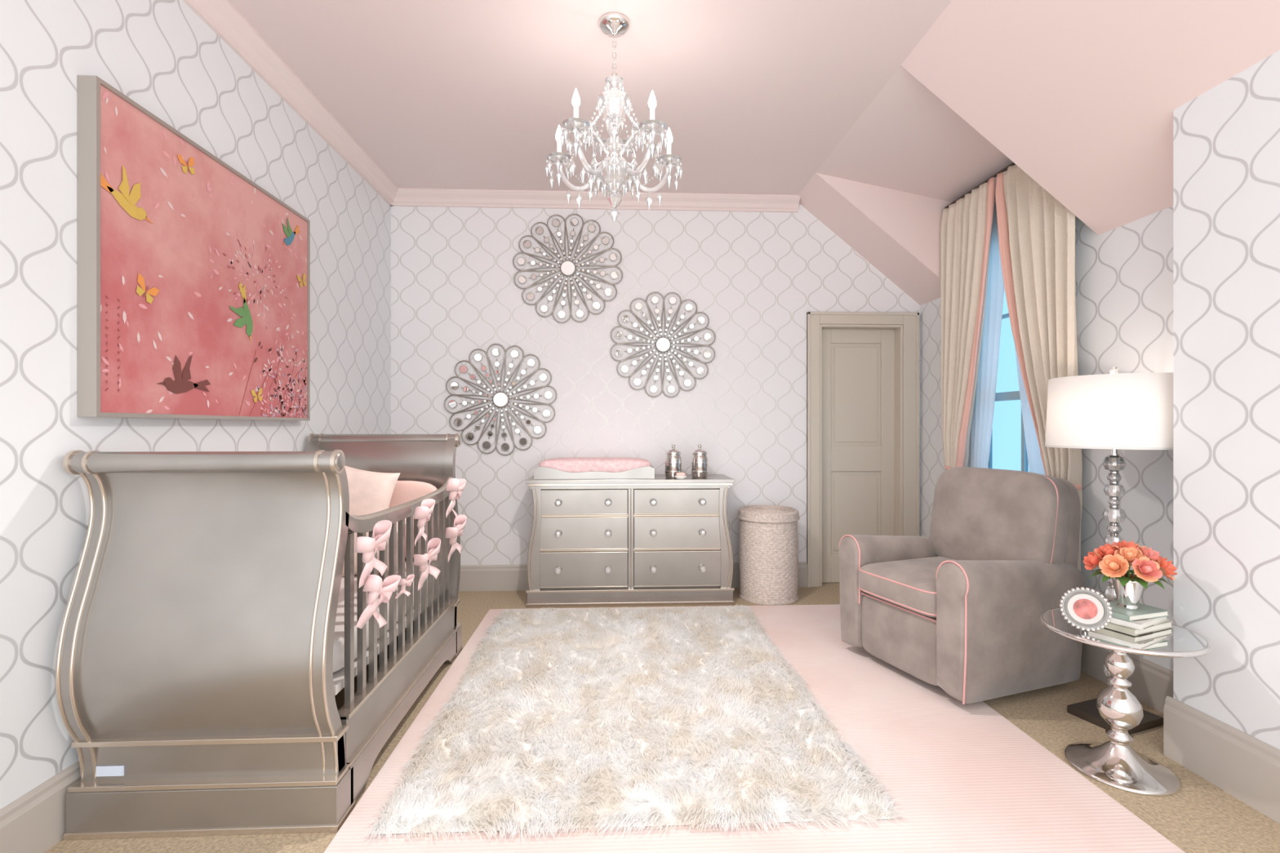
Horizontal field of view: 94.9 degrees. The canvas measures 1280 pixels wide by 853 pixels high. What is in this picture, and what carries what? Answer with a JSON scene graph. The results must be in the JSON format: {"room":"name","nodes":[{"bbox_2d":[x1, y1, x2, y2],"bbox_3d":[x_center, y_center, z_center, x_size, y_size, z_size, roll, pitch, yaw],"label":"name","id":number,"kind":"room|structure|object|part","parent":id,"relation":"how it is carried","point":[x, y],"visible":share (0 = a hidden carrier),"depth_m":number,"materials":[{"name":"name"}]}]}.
{"room":"bedroom","nodes":[
{"label":"bedroom","id":0,"kind":"room"},
{"bbox_2d":[0,0,391,809],"bbox_3d":[-1.783,-0.305,1.854,0.100,3.050,5.260,0,0,-3],"label":"wall","id":1,"kind":"structure","parent":0,"point":[161,55],"depth_m":1.80,"materials":[{"name":"paper"}]},
{"bbox_2d":[0,760,80,852],"bbox_3d":[-1.720,1.125,1.787,0.020,0.190,5.120,0,0,-3],"label":"baseboard","id":2,"kind":"structure","parent":1,"relation":"attached to","point":[34,822],"depth_m":1.67,"materials":[{"name":"beige paint"}]},
{"bbox_2d":[77,75,310,420],"bbox_3d":[-1.729,-0.555,2.442,0.057,1.050,1.270,0,0,-3],"label":"painting","id":3,"kind":"object","parent":1,"relation":"attached to","point":[193,278],"visible":1,"depth_m":2.15,"materials":[{"name":"paint"}]},
{"bbox_2d":[182,0,398,205],"bbox_3d":[-1.687,-1.680,1.788,0.085,0.100,5.120,0,0,-3],"label":"trim","id":4,"kind":"structure","parent":1,"relation":"attached to","point":[221,16],"depth_m":2.88,"materials":[{"name":"pink paint"}]},
{"bbox_2d":[391,204,919,564],"bbox_3d":[0.204,-0.305,4.503,4.100,3.050,0.140,0,0,-3],"label":"wall","id":5,"kind":"structure","parent":0,"point":[455,293],"depth_m":4.42,"materials":[{"name":"paper"}]},
{"bbox_2d":[444,343,556,455],"bbox_3d":[-1.033,-0.200,4.360,0.832,0.832,0.019,0,0,-3],"label":"wall decoration","id":6,"kind":"object","parent":5,"relation":"attached to","point":[500,399],"visible":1,"depth_m":4.36,"materials":[{"name":"silver metal"}]},
{"bbox_2d":[512,213,622,323],"bbox_3d":[-0.537,-1.180,4.382,0.818,0.818,0.019,0,0,-3],"label":"wall decoration","id":7,"kind":"object","parent":5,"relation":"attached to","point":[567,268],"visible":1,"depth_m":4.38,"materials":[{"name":"silver metal"}]},
{"bbox_2d":[392,187,799,212],"bbox_3d":[-0.321,-1.680,4.368,3.040,0.100,0.085,0,0,-3],"label":"trim","id":8,"kind":"structure","parent":5,"relation":"attached to","point":[405,197],"depth_m":4.36,"materials":[{"name":"pink paint"}]},
{"bbox_2d":[458,561,807,591],"bbox_3d":[-0.285,1.125,4.402,3.115,0.190,0.020,0,0,-3],"label":"baseboard","id":9,"kind":"structure","parent":5,"relation":"attached to","point":[473,577],"depth_m":4.36,"materials":[{"name":"beige paint"}]},
{"bbox_2d":[610,291,715,397],"bbox_3d":[0.174,-0.615,4.412,0.793,0.793,0.020,0,0,-2],"label":"wall decoration","id":10,"kind":"object","parent":5,"relation":"attached to","point":[663,344],"visible":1,"depth_m":4.41,"materials":[{"name":"silver metal"}]},
{"bbox_2d":[819,324,902,586],"bbox_3d":[1.688,0.220,4.561,0.650,2.000,0.145,0,0,-3],"label":"door","id":11,"kind":"structure","parent":5,"relation":"in","point":[861,365],"depth_m":4.59,"materials":[{"name":"beige paint"}]},
{"bbox_2d":[806,311,919,587],"bbox_3d":[1.703,0.175,4.484,0.863,2.090,0.030,0,0,-3],"label":"trim","id":12,"kind":"structure","parent":5,"relation":"attached to","point":[909,321],"depth_m":4.48,"materials":[{"name":"beige paint"}]},
{"bbox_2d":[44,582,1279,852],"bbox_3d":[0.266,1.270,1.943,4.200,0.100,5.260,0,0,-3],"label":"floor","id":13,"kind":"structure","parent":0,"point":[1202,817],"depth_m":1.96,"materials":[{"name":"carpet"}]},
{"bbox_2d":[55,433,462,840],"bbox_3d":[-1.338,0.628,2.474,0.798,1.184,1.533,0,0,-3],"label":"crib","id":14,"kind":"object","parent":13,"relation":"on","point":[209,638],"visible":0.91,"depth_m":1.78,"materials":[{"name":"silver metal"}]},
{"bbox_2d":[355,520,391,588],"bbox_3d":[-0.882,0.423,1.961,0.071,0.205,0.191,0,0,4],"label":"ribbon bow","id":15,"kind":"object","parent":14,"relation":"attached to","point":[366,546],"visible":1,"depth_m":1.95,"materials":[{"name":"pink fabric"}]},
{"bbox_2d":[342,465,405,577],"bbox_3d":[-1.309,0.439,2.810,0.455,0.514,0.273,0,0,-2],"label":"pillow","id":16,"kind":"object","parent":14,"relation":"on","point":[370,492],"depth_m":2.83,"materials":[{"name":"pink fabric"}]},
{"bbox_2d":[355,574,400,629],"bbox_3d":[-0.888,0.590,1.999,0.068,0.198,0.182,0,0,10],"label":"ribbon bow","id":17,"kind":"object","parent":14,"relation":"attached to","point":[373,584],"visible":1,"depth_m":1.97,"materials":[{"name":"pink fabric"}]},
{"bbox_3d":[-1.339,0.775,2.474,0.680,0.170,1.220,0,0,-2],"label":"mattress","id":18,"kind":"part","parent":14,"relation":"part of","materials":[{"name":"white fabric"}]},
{"bbox_3d":[-1.368,0.628,3.159,0.798,1.184,0.162,0,0,-2],"label":"headboard","id":19,"kind":"part","parent":14,"relation":"part of","materials":[{"name":"silver wood"}]},
{"bbox_3d":[-0.971,0.738,2.490,0.055,0.965,1.272,0,0,-2],"label":"rail","id":20,"kind":"part","parent":14,"relation":"part of","materials":[{"name":"silver metal"}]},
{"bbox_2d":[395,574,414,599],"bbox_3d":[-0.903,0.617,2.260,0.049,0.084,0.075,0,0,13],"label":"ribbon bow","id":21,"kind":"object","parent":14,"relation":"attached to","point":[402,582],"visible":0.99,"depth_m":2.25,"materials":[{"name":"pink fabric"}]},
{"bbox_2d":[413,498,435,546],"bbox_3d":[-0.907,0.404,2.473,0.068,0.187,0.166,0,0,-7],"label":"ribbon bow","id":22,"kind":"object","parent":14,"relation":"attached to","point":[423,513],"visible":1,"depth_m":2.42,"materials":[{"name":"pink fabric"}]},
{"bbox_2d":[413,537,440,590],"bbox_3d":[-0.905,0.590,2.528,0.070,0.208,0.199,0,0,13],"label":"ribbon bow","id":23,"kind":"object","parent":14,"relation":"attached to","point":[434,544],"visible":1,"depth_m":2.53,"materials":[{"name":"pink fabric"}]},
{"bbox_2d":[444,514,466,561],"bbox_3d":[-0.925,0.563,2.973,0.074,0.220,0.209,0,0,1],"label":"ribbon bow","id":24,"kind":"object","parent":14,"relation":"attached to","point":[459,525],"visible":1,"depth_m":2.95,"materials":[{"name":"pink fabric"}]},
{"bbox_2d":[445,478,466,518],"bbox_3d":[-0.924,0.358,2.949,0.074,0.209,0.180,0,0,-4],"label":"ribbon bow","id":25,"kind":"object","parent":14,"relation":"attached to","point":[455,486],"visible":1,"depth_m":2.90,"materials":[{"name":"pink fabric"}]},
{"bbox_2d":[525,474,734,608],"bbox_3d":[-0.070,0.790,4.181,1.415,0.860,0.431,0,0,-3],"label":"dresser","id":26,"kind":"object","parent":13,"relation":"on","point":[662,540],"visible":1,"depth_m":4.00,"materials":[{"name":"silver metal"}]},
{"bbox_2d":[533,457,654,479],"bbox_3d":[-0.318,0.291,4.188,0.820,0.135,0.355,0,0,-3],"label":"changing pad","id":27,"kind":"object","parent":26,"relation":"on","point":[577,468],"visible":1,"depth_m":4.03,"materials":[{"name":"pink fabric"}]},
{"bbox_2d":[664,444,681,478],"bbox_3d":[0.235,0.243,4.134,0.121,0.232,0.121,0,0,-3],"label":"glass jar","id":28,"kind":"object","parent":26,"relation":"on","point":[673,462],"visible":0.98,"depth_m":4.09,"materials":[{"name":"silver metal"}]},
{"bbox_2d":[675,472,686,479],"bbox_3d":[0.280,0.337,4.028,0.084,0.045,0.084,0,0,-3],"label":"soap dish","id":29,"kind":"object","parent":26,"relation":"on","point":[678,475],"visible":1,"depth_m":4.01,"materials":[{"name":"pink ceramic"}]},
{"bbox_2d":[690,444,707,478],"bbox_3d":[0.420,0.243,4.142,0.121,0.232,0.121,0,0,-3],"label":"glass jar","id":30,"kind":"object","parent":26,"relation":"on","point":[699,462],"visible":1,"depth_m":4.09,"materials":[{"name":"silver metal"}]},
{"bbox_2d":[324,604,1185,852],"bbox_3d":[0.290,1.214,2.480,2.445,0.012,2.930,0,0,-3],"label":"area rug","id":31,"kind":"object","parent":13,"relation":"on","point":[967,780],"visible":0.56,"depth_m":1.96,"materials":[{"name":"fabric"}]},
{"bbox_2d":[361,604,911,845],"bbox_3d":[-0.045,1.178,2.796,1.718,0.060,2.197,0,0,-3],"label":"rug","id":32,"kind":"object","parent":31,"relation":"on","point":[583,718],"visible":1,"depth_m":2.20,"materials":[{"name":"beige fur"}]},
{"bbox_2d":[838,466,1084,704],"bbox_3d":[1.590,0.711,2.960,0.844,0.989,0.810,0,0,-21],"label":"armchair","id":33,"kind":"object","parent":31,"relation":"on","point":[957,609],"visible":0.98,"depth_m":2.71,"materials":[{"name":"beige fabric"}]},
{"bbox_2d":[857,556,954,617],"bbox_3d":[1.509,0.785,2.930,0.670,0.170,0.524,0,0,-20],"label":"seat cushion","id":34,"kind":"object","parent":33,"relation":"on","point":[908,586],"depth_m":2.84,"materials":[{"name":"beige fabric"}]},
{"bbox_2d":[929,466,1070,563],"bbox_3d":[1.820,0.485,3.025,0.267,0.536,0.670,0,0,-20],"label":"cushion","id":35,"kind":"object","parent":33,"relation":"on","point":[978,513],"depth_m":2.88,"materials":[{"name":"beige fabric"}]},
{"bbox_2d":[737,504,799,605],"bbox_3d":[0.917,0.902,4.204,0.433,0.636,0.433,0,0,39],"label":"wicker hamper","id":36,"kind":"object","parent":13,"relation":"on","point":[768,543],"visible":1,"depth_m":4.03,"materials":[{"name":"beige wicker"}]},
{"bbox_2d":[1044,366,1173,734],"bbox_3d":[1.980,0.485,2.454,0.478,1.470,0.478,0,0,-21],"label":"floor lamp","id":37,"kind":"object","parent":13,"relation":"on","point":[1115,411],"visible":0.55,"depth_m":2.32,"materials":[{"name":"white fabric"}]},
{"bbox_2d":[1038,608,1213,796],"bbox_3d":[1.710,0.969,2.097,0.478,0.503,0.478,0,0,-3],"label":"side table","id":38,"kind":"object","parent":13,"relation":"on","point":[1113,763],"visible":0.9,"depth_m":2.04,"materials":[{"name":"silver metal"}]},
{"bbox_2d":[1058,586,1112,631],"bbox_3d":[1.561,0.638,2.060,0.150,0.146,0.055,0,0,36],"label":"photo frame","id":39,"kind":"object","parent":38,"relation":"on","point":[1083,608],"visible":1,"depth_m":2.05,"materials":[{"name":"silver metal"}]},
{"bbox_2d":[1104,600,1173,635],"bbox_3d":[1.764,0.685,2.124,0.237,0.062,0.181,0,0,-23],"label":"book stack","id":40,"kind":"object","parent":38,"relation":"on","point":[1149,619],"visible":0.66,"depth_m":2.06,"materials":[{"name":"beige paper"}]},
{"bbox_2d":[1083,540,1177,610],"bbox_3d":[1.764,0.533,2.119,0.256,0.242,0.259,0,0,-3],"label":"bouquet","id":41,"kind":"object","parent":40,"relation":"on","point":[1113,560],"visible":1,"depth_m":2.08,"materials":[{"name":"orange plant"}]},
{"bbox_2d":[1109,613,1168,630],"bbox_3d":[1.764,0.684,2.124,0.220,0.020,0.157,0,0,-29],"label":"book","id":42,"kind":"object","parent":40,"relation":"on","point":[1149,621],"depth_m":2.05,"materials":[{"name":"white paper"}]},
{"bbox_2d":[1104,620,1173,635],"bbox_3d":[1.764,0.706,2.124,0.230,0.022,0.161,0,0,-23],"label":"book","id":43,"kind":"object","parent":40,"relation":"on","point":[1133,629],"depth_m":2.05,"materials":[{"name":"beige paper"}]},
{"bbox_2d":[1108,600,1169,622],"bbox_3d":[1.764,0.664,2.124,0.200,0.020,0.141,0,0,-17],"label":"book","id":44,"kind":"object","parent":40,"relation":"on","point":[1147,613],"depth_m":2.07,"materials":[{"name":"grey paper"}]},
{"bbox_2d":[228,0,1279,305],"bbox_3d":[0.319,-1.380,1.876,4.100,0.900,5.120,0,0,-3],"label":"ceiling","id":45,"kind":"structure","parent":0,"point":[879,115],"depth_m":2.75,"materials":[{"name":"pink paint"}]},
{"bbox_2d":[544,12,683,222],"bbox_3d":[-0.111,-1.300,2.542,0.611,0.858,0.584,0,0,-3],"label":"crystal chandelier","id":46,"kind":"object","parent":45,"relation":"hanging from","point":[614,174],"visible":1,"depth_m":2.48,"materials":[{"name":"clear glass"}]},
{"bbox_2d":[940,162,1082,571],"bbox_3d":[2.126,-0.160,3.448,0.152,2.700,1.177,0,0,-3],"label":"curtain","id":47,"kind":"object","parent":45,"relation":"hanging from","point":[1015,237],"visible":0.53,"depth_m":3.39,"materials":[{"name":"beige fabric"}]},
{"bbox_3d":[2.093,-0.145,3.760,0.114,2.670,0.547,0,0,-2],"label":"panel","id":48,"kind":"part","parent":47,"relation":"part of","materials":[{"name":"beige fabric"}]},
{"bbox_3d":[2.159,-1.500,3.450,0.085,0.020,1.175,0,0,-2],"label":"rod","id":49,"kind":"part","parent":47,"relation":"part of","materials":[{"name":"brown metal"}]},
{"bbox_3d":[2.119,-0.145,3.159,0.114,2.670,0.601,0,0,-2],"label":"panel","id":50,"kind":"part","parent":47,"relation":"part of","materials":[{"name":"beige fabric"}]},
{"bbox_2d":[920,164,1173,671],"bbox_3d":[2.256,-0.305,3.352,0.100,3.050,2.340,0,0,-3],"label":"wall","id":51,"kind":"structure","parent":0,"point":[1124,273],"depth_m":2.74,"materials":[{"name":"paper"}]},
{"bbox_2d":[988,312,1028,471],"bbox_3d":[2.237,-0.180,3.451,0.090,2.000,0.760,0,0,-3],"label":"window","id":52,"kind":"structure","parent":51,"relation":"in","point":[1014,395],"depth_m":3.49,"materials":[{"name":"blue glass"}]},
{"bbox_2d":[1173,49,1279,749],"bbox_3d":[2.223,0.026,0.788,0.390,2.389,2.780,0,0,-3],"label":"wall","id":53,"kind":"structure","parent":0,"point":[1226,139],"depth_m":1.98,"materials":[{"name":"paper"}]},
{"bbox_2d":[1080,643,1279,823],"bbox_3d":[2.112,1.111,1.954,0.310,0.219,5.120,0,0,-3],"label":"baseboard","id":54,"kind":"structure","parent":53,"relation":"attached to","point":[1240,764],"depth_m":2.03,"materials":[{"name":"beige paint"}]}
]}

